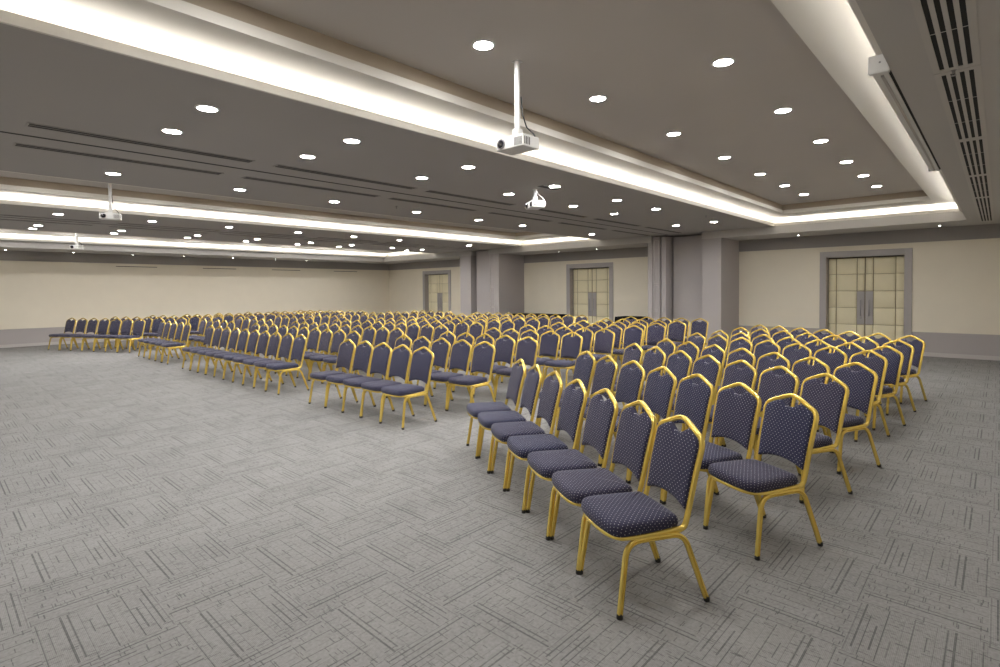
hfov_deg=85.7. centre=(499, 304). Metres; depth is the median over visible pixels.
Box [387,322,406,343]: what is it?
banquet chair
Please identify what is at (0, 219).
ceiling vent
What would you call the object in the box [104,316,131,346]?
banquet chair
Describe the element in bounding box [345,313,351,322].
banquet chair
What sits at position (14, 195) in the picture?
trim
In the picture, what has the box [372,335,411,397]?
banquet chair
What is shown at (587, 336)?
banquet chair
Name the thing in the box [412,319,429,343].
banquet chair
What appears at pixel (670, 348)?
banquet chair
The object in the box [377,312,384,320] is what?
banquet chair
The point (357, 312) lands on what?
banquet chair
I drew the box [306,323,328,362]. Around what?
banquet chair
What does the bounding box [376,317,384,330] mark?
banquet chair
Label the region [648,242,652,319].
pillar
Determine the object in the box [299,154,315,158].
recessed light
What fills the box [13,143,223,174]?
ceiling vent
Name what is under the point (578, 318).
banquet chair
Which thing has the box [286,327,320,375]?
banquet chair
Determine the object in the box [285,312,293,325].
banquet chair
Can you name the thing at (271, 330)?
banquet chair
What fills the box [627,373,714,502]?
banquet chair
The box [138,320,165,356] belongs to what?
banquet chair
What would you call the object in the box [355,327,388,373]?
banquet chair
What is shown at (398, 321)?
banquet chair
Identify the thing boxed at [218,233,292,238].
ceiling vent
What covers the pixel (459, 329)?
banquet chair
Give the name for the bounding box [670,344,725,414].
banquet chair
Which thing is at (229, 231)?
ceiling vent
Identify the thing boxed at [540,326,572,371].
banquet chair
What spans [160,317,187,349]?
banquet chair
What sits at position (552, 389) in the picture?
banquet chair
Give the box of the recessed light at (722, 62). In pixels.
[711,57,734,66]
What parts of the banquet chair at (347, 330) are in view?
backrest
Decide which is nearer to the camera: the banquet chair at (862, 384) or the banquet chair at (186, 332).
the banquet chair at (862, 384)
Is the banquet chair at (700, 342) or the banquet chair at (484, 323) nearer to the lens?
the banquet chair at (700, 342)
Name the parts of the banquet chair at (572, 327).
backrest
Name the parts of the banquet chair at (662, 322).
backrest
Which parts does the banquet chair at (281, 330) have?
backrest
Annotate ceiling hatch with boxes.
[538,185,556,189]
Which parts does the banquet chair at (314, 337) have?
backrest, frame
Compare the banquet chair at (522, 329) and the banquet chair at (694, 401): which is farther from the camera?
the banquet chair at (522, 329)
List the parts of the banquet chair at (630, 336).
seat, backrest, frame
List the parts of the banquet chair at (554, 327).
backrest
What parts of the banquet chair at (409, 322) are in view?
backrest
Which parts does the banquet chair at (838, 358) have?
frame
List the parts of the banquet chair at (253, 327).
backrest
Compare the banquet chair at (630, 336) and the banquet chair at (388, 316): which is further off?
the banquet chair at (388, 316)
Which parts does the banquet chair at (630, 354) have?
backrest, frame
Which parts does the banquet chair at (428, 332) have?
backrest, frame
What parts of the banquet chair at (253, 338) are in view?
seat, backrest, frame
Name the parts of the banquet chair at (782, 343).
backrest, frame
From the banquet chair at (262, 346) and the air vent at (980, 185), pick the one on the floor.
the banquet chair at (262, 346)
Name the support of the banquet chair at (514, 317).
on the floor
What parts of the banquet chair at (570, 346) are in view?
seat, seat frame, leg, backrest, frame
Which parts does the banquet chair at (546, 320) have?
backrest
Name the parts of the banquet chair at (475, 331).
backrest, frame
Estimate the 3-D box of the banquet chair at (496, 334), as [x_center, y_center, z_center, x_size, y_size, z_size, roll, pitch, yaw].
[-0.296,0.894,10.011,0.474,0.914,0.572,1,2,43]
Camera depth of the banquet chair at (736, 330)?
9.66 m
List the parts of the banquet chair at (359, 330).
backrest, frame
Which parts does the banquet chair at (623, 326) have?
backrest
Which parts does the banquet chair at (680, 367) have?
backrest, frame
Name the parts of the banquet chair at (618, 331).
seat, backrest, frame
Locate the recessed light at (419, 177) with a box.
[415,176,427,179]
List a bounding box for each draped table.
[512,313,566,318]
[614,316,647,340]
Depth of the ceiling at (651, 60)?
4.74 m
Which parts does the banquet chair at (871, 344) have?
backrest, frame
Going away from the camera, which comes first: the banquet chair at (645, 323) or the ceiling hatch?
the ceiling hatch
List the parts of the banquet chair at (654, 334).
seat, frame, backrest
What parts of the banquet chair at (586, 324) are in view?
backrest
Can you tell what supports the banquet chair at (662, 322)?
on the floor
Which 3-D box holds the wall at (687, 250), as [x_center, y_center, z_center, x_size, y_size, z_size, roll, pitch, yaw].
[5.700,-0.393,15.585,0.970,3.090,1.020,1,2,43]
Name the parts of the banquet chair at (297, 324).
backrest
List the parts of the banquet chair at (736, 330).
backrest, frame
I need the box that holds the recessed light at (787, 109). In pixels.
[773,107,792,113]
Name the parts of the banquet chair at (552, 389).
leg, seat frame, leg, seat, backrest, frame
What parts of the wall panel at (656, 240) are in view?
moulding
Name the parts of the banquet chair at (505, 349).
seat, backrest, frame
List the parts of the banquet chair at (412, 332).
backrest, frame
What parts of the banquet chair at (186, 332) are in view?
seat, leg, backrest, frame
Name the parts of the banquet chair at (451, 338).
backrest, frame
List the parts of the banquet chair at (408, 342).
backrest, frame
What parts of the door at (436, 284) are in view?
handle plate, handle plate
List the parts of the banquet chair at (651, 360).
backrest, frame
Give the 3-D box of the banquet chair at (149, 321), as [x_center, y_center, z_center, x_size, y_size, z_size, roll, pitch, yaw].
[-10.642,0.829,15.931,0.474,0.914,0.572,0,2,19]
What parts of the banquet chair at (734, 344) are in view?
backrest, frame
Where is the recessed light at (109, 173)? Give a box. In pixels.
[104,172,121,175]
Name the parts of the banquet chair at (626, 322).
backrest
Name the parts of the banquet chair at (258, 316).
backrest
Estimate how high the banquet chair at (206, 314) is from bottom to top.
0.914 m
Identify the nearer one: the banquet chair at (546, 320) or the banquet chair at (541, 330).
the banquet chair at (541, 330)
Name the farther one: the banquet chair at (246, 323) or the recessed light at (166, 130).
the banquet chair at (246, 323)
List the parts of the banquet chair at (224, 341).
seat, backrest, frame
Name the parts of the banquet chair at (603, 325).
backrest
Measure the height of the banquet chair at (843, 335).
0.914 m
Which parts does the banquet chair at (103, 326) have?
seat, backrest, frame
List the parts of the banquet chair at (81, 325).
seat, backrest, frame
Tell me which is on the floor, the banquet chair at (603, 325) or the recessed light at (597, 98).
the banquet chair at (603, 325)
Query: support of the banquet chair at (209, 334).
on the floor
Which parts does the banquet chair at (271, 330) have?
backrest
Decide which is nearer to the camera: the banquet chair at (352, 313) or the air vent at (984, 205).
the air vent at (984, 205)
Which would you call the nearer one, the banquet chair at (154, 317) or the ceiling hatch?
the ceiling hatch
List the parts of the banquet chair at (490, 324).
backrest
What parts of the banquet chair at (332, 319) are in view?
backrest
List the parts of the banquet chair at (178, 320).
backrest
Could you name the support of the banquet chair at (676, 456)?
on the floor
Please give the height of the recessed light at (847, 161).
0.009 m
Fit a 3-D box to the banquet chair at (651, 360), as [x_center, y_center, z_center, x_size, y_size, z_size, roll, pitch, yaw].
[1.654,0.969,6.481,0.572,0.914,0.474,-1,2,-19]
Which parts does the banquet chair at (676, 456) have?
leg, seat, seat frame, leg, backrest, frame, leg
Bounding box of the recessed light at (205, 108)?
[194,104,219,112]
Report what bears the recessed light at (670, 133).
in the ceiling at (651, 60)
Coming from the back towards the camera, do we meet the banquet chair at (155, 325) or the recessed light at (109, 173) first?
the banquet chair at (155, 325)
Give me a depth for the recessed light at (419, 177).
7.25 m
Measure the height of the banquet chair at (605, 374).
0.914 m
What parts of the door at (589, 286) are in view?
handle plate, handle plate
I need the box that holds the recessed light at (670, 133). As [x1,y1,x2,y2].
[666,132,680,135]
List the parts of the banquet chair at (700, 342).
backrest, frame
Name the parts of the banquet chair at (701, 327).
backrest, frame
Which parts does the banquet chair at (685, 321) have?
backrest, frame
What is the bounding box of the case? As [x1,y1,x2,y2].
[868,54,940,171]
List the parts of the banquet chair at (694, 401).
leg, backrest, frame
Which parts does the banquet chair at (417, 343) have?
backrest, frame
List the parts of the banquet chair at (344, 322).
backrest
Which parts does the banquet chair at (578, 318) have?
backrest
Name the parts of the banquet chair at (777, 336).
backrest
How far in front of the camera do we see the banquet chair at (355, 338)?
9.51 m
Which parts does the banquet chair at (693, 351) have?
backrest, frame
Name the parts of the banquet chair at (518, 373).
leg, leg, seat, backrest, frame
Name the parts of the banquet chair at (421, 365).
leg, seat, seat frame, leg, leg, backrest, frame, leg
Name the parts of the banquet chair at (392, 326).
backrest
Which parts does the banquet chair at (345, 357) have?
leg, leg, seat, leg, backrest, frame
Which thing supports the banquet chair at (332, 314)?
on the floor
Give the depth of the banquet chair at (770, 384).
4.79 m
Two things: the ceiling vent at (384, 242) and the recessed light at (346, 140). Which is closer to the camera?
the recessed light at (346, 140)
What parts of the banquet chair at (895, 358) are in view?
leg, seat, backrest, seat frame, frame, leg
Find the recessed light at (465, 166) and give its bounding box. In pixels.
[461,165,475,168]
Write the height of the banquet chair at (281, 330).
0.914 m
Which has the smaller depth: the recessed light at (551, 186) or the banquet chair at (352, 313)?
the recessed light at (551, 186)
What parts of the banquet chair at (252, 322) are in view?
backrest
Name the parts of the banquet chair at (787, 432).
leg, seat, seat frame, leg, leg, backrest, frame, leg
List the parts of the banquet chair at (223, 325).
backrest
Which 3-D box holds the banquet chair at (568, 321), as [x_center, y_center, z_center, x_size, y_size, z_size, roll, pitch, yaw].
[1.764,0.743,15.069,0.474,0.914,0.572,1,2,43]
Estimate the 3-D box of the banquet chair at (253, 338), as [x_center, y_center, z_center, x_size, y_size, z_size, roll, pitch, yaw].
[-4.783,0.933,9.987,0.474,0.914,0.572,1,2,43]
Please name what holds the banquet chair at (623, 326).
on the floor
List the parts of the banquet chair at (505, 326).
backrest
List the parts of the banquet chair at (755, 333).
backrest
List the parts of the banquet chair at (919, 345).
leg, seat, backrest, frame, leg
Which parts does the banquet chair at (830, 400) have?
seat, leg, backrest, seat frame, frame, leg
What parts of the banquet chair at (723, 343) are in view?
backrest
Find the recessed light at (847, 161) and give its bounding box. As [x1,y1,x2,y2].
[839,160,852,162]
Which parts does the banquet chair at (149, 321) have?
backrest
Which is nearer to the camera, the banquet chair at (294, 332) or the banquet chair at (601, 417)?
the banquet chair at (601, 417)
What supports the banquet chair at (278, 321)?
on the floor
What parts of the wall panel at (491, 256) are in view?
moulding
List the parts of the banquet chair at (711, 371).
backrest, frame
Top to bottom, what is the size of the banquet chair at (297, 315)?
0.914 m
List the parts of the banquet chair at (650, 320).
backrest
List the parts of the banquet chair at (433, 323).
backrest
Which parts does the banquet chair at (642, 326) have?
backrest, frame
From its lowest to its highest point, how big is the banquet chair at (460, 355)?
0.914 m
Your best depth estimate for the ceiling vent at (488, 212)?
11.19 m
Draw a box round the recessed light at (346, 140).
[342,138,360,143]
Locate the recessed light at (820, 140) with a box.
[813,139,828,142]
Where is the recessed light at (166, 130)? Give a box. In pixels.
[160,128,182,133]
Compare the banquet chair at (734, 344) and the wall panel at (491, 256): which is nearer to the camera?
the banquet chair at (734, 344)
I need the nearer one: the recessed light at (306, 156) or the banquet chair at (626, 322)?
the recessed light at (306, 156)
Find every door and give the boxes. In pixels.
[423,270,450,316]
[566,262,613,325]
[819,248,912,343]
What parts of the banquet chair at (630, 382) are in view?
leg, seat, backrest, frame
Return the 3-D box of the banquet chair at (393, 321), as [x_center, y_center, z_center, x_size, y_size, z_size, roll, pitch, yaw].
[-3.027,0.815,13.920,0.474,0.914,0.572,1,2,43]
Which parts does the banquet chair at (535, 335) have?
backrest, frame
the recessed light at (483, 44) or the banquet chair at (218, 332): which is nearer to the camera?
the recessed light at (483, 44)
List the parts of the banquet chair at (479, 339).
backrest, frame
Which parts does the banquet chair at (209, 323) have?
seat, backrest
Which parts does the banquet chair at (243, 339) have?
leg, seat, backrest, frame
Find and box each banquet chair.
[48,318,77,350]
[59,318,88,349]
[70,318,98,350]
[81,318,110,350]
[93,318,121,351]
[94,316,118,347]
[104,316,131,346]
[105,318,133,352]
[115,317,141,347]
[117,318,146,352]
[126,317,152,348]
[133,315,156,343]
[137,317,163,348]
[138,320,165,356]
[143,321,171,358]
[144,315,167,337]
[149,317,174,349]
[149,321,177,360]
[155,315,177,339]
[155,322,183,362]
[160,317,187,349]
[161,323,190,364]
[166,315,189,341]
[176,315,200,344]
[182,318,206,346]
[182,325,214,370]
[187,316,211,345]
[187,319,212,353]
[190,314,212,335]
[190,326,223,372]
[194,320,220,355]
[197,327,231,374]
[199,316,222,343]
[200,320,227,349]
[205,327,239,374]
[208,321,234,359]
[213,328,250,379]
[223,314,233,323]
[223,329,261,378]
[230,323,259,363]
[232,330,269,382]
[233,318,257,349]
[234,314,244,324]
[235,317,242,331]
[239,323,268,356]
[241,314,256,330]
[241,317,249,331]
[242,332,282,388]
[248,324,277,367]
[254,333,293,387]
[256,313,264,321]
[257,325,287,370]
[258,318,264,326]
[264,313,275,326]
[265,319,272,326]
[265,326,297,372]
[265,334,308,394]
[271,321,299,358]
[274,315,281,329]
[275,326,308,375]
[280,321,308,360]
[281,316,289,328]
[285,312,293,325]
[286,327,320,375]
[288,312,303,327]
[288,316,297,328]
[296,328,332,379]
[298,317,305,324]
[298,322,318,360]
[305,312,314,319]
[305,317,313,324]
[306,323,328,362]
[307,315,329,341]
[308,329,345,383]
[308,339,357,407]
[309,323,339,367]
[313,314,321,325]
[320,311,330,324]
[320,324,350,366]
[322,330,360,386]
[324,319,350,353]
[325,340,375,412]
[328,311,340,325]
[328,315,337,331]
[331,316,346,343]
[331,325,362,366]
[332,319,341,327]
[334,320,360,354]
[341,342,394,417]
[342,326,375,371]
[345,310,354,320]
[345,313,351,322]
[351,314,359,323]
[355,310,364,320]
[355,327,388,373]
[359,344,414,419]
[360,314,368,326]
[361,320,371,340]
[361,321,382,341]
[366,317,374,324]
[368,327,403,379]
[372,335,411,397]
[373,322,394,346]
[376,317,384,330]
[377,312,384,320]
[379,346,436,429]
[385,313,393,321]
[385,318,394,324]
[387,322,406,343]
[387,336,431,398]
[392,323,419,350]
[394,313,402,324]
[395,318,405,326]
[401,311,408,321]
[405,319,417,338]
[405,338,451,405]
[406,316,415,324]
[409,312,417,320]
[411,324,433,350]
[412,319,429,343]
[417,316,426,323]
[417,331,455,388]
[418,317,437,337]
[425,339,472,410]
[427,310,434,316]
[430,320,441,340]
[430,324,447,366]
[431,321,454,344]
[432,317,448,339]
[434,332,474,391]
[435,311,442,317]
[443,315,452,323]
[446,341,495,410]
[450,318,460,333]
[453,315,462,323]
[453,333,494,391]
[454,316,474,334]
[455,318,473,341]
[455,321,468,339]
[466,358,525,458]
[468,322,483,347]
[471,327,500,364]
[473,335,515,395]
[474,319,486,343]
[474,319,500,341]
[475,316,486,321]
[477,364,542,473]
[483,328,519,380]
[486,317,498,329]
[490,371,562,491]
[494,336,539,399]
[500,317,511,329]
[500,320,514,355]
[501,329,538,382]
[506,379,587,513]
[512,315,522,321]
[513,318,525,331]
[514,324,535,365]
[521,325,553,369]
[524,316,535,322]
[525,330,559,386]
[526,318,539,348]
[526,388,618,540]
[537,316,549,329]
[537,322,566,359]
[538,351,595,435]
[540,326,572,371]
[543,332,582,386]
[549,314,560,326]
[550,316,563,326]
[551,400,660,574]
[554,323,583,369]
[555,355,617,437]
[559,327,593,375]
[562,314,573,326]
[562,320,590,359]
[571,323,602,369]
[575,315,587,323]
[576,360,645,465]
[579,415,709,620]
[584,328,614,374]
[587,318,612,353]
[591,324,622,363]
[592,321,607,354]
[592,343,643,408]
[596,321,625,362]
[599,366,676,482]
[603,319,630,359]
[612,325,643,363]
[613,346,665,405]
[615,322,645,361]
[622,319,647,343]
[623,316,637,323]
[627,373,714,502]
[639,317,654,352]
[640,350,691,417]
[642,323,665,351]
[644,320,666,345]
[644,338,675,380]
[656,317,671,337]
[656,354,722,446]
[662,341,699,375]
[662,382,761,522]
[663,332,705,372]
[664,320,685,350]
[665,318,689,342]
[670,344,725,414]
[685,318,707,344]
[685,360,756,449]
[703,393,822,560]
[706,335,728,363]
[710,330,728,340]
[715,348,755,399]
[718,366,799,474]
[721,337,752,378]
[724,332,750,367]
[725,327,749,359]
[749,324,767,336]
[750,329,770,342]
[752,334,773,353]
[753,340,780,368]
[754,352,790,391]
[756,343,811,392]
[757,357,831,452]
[758,373,852,503]
[769,326,787,337]
[772,330,793,342]
[776,336,801,357]
[790,327,809,337]
[795,332,818,347]
[805,339,831,364]
[812,346,847,381]
[813,329,834,345]
[817,350,889,441]
[818,362,880,474]
[820,334,846,352]
[828,342,865,416]
[836,331,861,348]
[849,337,878,403]
[863,333,891,386]
[865,345,905,429]
[879,340,915,415]
[892,335,926,403]
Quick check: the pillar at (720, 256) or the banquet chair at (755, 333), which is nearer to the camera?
the banquet chair at (755, 333)
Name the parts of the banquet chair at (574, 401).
leg, seat frame, leg, seat, backrest, frame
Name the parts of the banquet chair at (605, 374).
seat, backrest, frame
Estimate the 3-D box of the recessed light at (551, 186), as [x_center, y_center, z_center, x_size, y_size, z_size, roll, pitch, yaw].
[0.806,-1.742,7.963,0.186,0.009,0.186,1,2,43]
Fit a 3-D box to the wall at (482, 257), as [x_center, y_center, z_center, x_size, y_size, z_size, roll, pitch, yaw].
[-0.195,-0.488,20.876,0.730,3.105,1.270,1,2,43]
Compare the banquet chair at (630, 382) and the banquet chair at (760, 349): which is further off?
the banquet chair at (760, 349)
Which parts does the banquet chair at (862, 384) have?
seat, seat frame, leg, backrest, frame, leg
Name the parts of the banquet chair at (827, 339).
frame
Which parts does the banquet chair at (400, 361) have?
leg, seat frame, seat, leg, backrest, frame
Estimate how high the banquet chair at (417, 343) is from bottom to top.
0.914 m
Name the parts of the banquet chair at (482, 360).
leg, seat, seat frame, leg, backrest, frame, leg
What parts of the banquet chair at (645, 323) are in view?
frame, backrest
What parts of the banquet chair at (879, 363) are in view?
leg, backrest, frame, leg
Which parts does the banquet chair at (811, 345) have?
frame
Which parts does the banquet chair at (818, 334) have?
frame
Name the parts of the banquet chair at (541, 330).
backrest, frame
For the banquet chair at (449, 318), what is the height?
0.914 m
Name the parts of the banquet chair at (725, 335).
backrest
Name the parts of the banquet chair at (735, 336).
backrest, frame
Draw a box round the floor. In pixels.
[0,338,999,666]
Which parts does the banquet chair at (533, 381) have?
leg, leg, seat, backrest, frame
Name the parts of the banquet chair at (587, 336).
backrest, frame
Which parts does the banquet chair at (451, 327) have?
backrest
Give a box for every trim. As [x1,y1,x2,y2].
[0,0,961,225]
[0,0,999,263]
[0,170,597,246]
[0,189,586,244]
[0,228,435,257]
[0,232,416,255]
[141,0,931,213]
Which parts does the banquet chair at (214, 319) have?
backrest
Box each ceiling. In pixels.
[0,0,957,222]
[0,23,769,257]
[0,171,525,232]
[233,0,921,204]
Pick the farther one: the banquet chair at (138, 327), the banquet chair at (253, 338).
the banquet chair at (138, 327)
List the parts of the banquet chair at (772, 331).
frame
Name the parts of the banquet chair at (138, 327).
seat, backrest, frame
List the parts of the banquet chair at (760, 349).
frame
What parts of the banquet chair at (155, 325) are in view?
seat, backrest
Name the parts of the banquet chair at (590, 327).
backrest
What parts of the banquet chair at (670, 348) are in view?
backrest, frame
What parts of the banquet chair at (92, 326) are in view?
seat, backrest, frame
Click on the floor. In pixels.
(153, 513)
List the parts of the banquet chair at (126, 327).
seat, backrest, frame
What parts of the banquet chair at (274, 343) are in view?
leg, seat, backrest, frame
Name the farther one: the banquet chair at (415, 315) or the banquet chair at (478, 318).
the banquet chair at (415, 315)
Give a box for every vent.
[0,214,100,221]
[0,219,92,225]
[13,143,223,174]
[25,122,254,162]
[107,226,205,232]
[116,223,220,230]
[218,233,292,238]
[229,231,306,236]
[242,176,378,196]
[273,164,416,189]
[302,239,362,243]
[316,237,378,241]
[384,242,435,245]
[388,198,477,210]
[423,190,515,205]
[488,212,550,221]
[514,135,529,144]
[522,207,586,217]
[559,222,605,229]
[594,218,640,225]
[610,230,650,235]
[643,227,681,232]
[910,0,980,74]
[934,65,986,141]
[955,137,989,176]
[966,174,991,197]
[972,197,993,221]
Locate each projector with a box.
[69,233,83,248]
[99,183,121,220]
[496,59,538,155]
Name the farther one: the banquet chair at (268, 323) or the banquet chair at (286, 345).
the banquet chair at (268, 323)
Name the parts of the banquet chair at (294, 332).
backrest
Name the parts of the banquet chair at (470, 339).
backrest, frame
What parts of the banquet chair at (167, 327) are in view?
seat, backrest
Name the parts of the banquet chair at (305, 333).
backrest, frame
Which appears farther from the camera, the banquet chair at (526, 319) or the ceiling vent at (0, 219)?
the banquet chair at (526, 319)
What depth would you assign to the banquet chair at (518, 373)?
5.35 m
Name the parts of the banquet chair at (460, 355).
seat, leg, backrest, frame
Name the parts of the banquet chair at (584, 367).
backrest, frame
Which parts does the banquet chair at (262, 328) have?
backrest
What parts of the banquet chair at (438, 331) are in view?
backrest, frame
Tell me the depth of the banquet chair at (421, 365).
6.60 m
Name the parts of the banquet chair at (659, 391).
seat, backrest, frame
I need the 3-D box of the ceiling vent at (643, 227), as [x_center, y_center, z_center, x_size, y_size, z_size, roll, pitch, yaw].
[4.275,-1.933,14.044,0.148,0.006,2.000,1,2,43]
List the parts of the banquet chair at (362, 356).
leg, seat, backrest, frame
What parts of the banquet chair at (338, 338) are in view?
seat, backrest, frame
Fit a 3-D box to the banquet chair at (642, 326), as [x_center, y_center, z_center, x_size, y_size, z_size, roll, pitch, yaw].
[2.740,0.834,11.287,0.474,0.914,0.572,1,2,42]
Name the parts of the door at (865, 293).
handle plate, handle plate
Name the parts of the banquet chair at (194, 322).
backrest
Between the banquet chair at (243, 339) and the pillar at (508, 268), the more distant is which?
the pillar at (508, 268)
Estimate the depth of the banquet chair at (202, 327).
14.59 m
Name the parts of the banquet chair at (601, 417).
leg, seat frame, leg, seat, backrest, frame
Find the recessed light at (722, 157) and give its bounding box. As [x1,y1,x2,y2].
[718,156,730,158]
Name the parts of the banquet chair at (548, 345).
leg, seat, backrest, frame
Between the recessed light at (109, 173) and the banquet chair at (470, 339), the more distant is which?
the banquet chair at (470, 339)
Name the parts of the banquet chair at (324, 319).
backrest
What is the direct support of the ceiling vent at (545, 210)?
in the ceiling at (47, 80)
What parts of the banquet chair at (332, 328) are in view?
backrest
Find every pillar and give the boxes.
[460,256,476,316]
[494,253,523,315]
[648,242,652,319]
[702,238,738,346]
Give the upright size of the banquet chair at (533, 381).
0.914 m
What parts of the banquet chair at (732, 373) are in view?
seat, backrest, frame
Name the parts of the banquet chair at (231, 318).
backrest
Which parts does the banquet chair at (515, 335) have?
backrest, frame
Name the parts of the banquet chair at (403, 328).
backrest, frame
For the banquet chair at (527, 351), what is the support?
on the floor
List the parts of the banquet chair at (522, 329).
backrest, frame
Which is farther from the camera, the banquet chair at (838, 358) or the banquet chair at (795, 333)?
the banquet chair at (795, 333)
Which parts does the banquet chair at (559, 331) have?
backrest, frame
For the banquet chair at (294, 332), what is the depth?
11.13 m
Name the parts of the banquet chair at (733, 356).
backrest, frame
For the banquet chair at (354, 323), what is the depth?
13.34 m
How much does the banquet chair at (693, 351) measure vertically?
0.914 m
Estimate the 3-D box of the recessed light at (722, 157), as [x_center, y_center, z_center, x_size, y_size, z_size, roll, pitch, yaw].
[3.276,-2.141,7.870,0.186,0.009,0.186,1,2,43]
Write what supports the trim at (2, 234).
attached to the ceiling at (47, 80)
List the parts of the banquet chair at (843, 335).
backrest, frame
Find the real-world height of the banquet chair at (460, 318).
0.914 m
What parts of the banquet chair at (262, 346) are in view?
leg, seat, backrest, frame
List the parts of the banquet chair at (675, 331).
seat, backrest, frame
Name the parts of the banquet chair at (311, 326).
backrest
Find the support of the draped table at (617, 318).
on the floor
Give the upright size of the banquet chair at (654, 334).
0.914 m
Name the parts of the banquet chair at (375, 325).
backrest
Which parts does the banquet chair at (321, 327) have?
backrest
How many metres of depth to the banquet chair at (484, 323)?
13.19 m
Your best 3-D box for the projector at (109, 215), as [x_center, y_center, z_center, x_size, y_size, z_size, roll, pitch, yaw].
[-6.680,-1.775,9.242,0.302,0.637,0.244,-1,2,-29]
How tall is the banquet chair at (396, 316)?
0.914 m
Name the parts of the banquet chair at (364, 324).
backrest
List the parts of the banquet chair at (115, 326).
seat, backrest, frame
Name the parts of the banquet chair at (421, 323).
backrest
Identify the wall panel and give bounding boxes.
[489,254,494,314]
[653,237,660,320]
[661,236,672,336]
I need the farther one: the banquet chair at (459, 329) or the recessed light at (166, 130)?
the banquet chair at (459, 329)
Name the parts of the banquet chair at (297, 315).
backrest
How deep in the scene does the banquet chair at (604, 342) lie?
9.62 m
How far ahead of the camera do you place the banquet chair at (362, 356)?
7.52 m
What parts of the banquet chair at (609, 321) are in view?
backrest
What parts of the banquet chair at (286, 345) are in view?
leg, seat, backrest, frame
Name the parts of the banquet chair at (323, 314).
backrest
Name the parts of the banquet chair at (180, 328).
seat, backrest, frame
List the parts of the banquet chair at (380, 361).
leg, seat, leg, backrest, frame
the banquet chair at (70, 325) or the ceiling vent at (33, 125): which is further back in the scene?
the banquet chair at (70, 325)
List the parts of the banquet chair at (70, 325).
seat, backrest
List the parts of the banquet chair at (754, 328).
backrest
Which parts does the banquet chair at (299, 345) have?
leg, seat, seat frame, leg, leg, backrest, frame, leg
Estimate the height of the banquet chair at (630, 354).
0.914 m
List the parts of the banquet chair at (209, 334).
seat, backrest, frame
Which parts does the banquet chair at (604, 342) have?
seat, backrest, frame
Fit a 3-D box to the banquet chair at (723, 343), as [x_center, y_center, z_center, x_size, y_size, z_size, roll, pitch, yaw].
[3.057,0.916,8.051,0.572,0.914,0.474,-1,2,-21]
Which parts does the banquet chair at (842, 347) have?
backrest, frame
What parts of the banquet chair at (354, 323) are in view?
backrest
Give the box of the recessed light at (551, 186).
[548,185,560,187]
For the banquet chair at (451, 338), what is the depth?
9.27 m
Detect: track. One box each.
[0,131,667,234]
[7,217,473,249]
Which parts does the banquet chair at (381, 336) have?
backrest, frame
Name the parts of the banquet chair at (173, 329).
seat, backrest, frame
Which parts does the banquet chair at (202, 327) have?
backrest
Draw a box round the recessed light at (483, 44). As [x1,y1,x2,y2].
[472,39,494,50]
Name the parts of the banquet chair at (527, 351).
leg, seat, backrest, frame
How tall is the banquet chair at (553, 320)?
0.914 m
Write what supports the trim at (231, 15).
attached to the ceiling at (651, 60)
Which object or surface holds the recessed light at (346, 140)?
in the ceiling at (47, 80)
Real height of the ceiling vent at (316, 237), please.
0.006 m
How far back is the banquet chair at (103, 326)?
15.43 m
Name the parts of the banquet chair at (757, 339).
frame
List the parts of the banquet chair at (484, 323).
backrest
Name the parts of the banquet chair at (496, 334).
backrest, frame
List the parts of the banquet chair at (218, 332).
seat, backrest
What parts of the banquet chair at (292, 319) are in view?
backrest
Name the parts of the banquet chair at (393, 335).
backrest, frame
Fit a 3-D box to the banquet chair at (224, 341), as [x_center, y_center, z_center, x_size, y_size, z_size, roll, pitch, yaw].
[-5.772,0.918,10.890,0.474,0.914,0.572,1,2,43]
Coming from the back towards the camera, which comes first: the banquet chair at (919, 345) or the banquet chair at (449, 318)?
the banquet chair at (449, 318)
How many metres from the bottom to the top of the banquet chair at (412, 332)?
0.914 m
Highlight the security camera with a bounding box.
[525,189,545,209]
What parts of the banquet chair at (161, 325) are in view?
seat, backrest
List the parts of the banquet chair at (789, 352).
backrest, frame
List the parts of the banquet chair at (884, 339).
backrest, frame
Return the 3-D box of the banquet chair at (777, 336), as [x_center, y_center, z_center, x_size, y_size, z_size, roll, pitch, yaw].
[4.412,0.885,8.774,0.572,0.914,0.474,-1,2,-20]
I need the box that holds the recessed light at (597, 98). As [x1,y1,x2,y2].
[589,95,606,101]
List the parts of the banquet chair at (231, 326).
backrest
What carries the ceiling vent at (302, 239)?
in the ceiling at (47, 80)
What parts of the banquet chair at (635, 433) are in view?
leg, seat frame, leg, seat, backrest, frame, leg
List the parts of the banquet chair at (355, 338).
seat, backrest, frame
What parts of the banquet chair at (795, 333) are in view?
backrest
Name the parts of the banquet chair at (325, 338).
seat, backrest, frame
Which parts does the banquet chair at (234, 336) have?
seat, backrest, frame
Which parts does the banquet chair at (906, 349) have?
leg, seat, backrest, frame, leg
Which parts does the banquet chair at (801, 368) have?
backrest, frame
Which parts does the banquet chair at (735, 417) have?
leg, leg, leg, seat, backrest, frame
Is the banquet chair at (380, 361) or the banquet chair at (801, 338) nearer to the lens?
the banquet chair at (380, 361)
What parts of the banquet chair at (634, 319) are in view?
backrest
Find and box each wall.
[0,250,389,347]
[389,223,999,360]
[476,251,489,326]
[673,235,701,337]
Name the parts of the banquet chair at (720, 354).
backrest, frame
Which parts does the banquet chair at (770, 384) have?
leg, leg, seat, backrest, frame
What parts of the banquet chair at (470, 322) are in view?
backrest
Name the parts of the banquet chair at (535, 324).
backrest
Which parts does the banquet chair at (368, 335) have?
backrest, frame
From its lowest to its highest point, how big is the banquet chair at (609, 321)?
0.914 m
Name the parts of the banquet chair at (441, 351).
backrest, frame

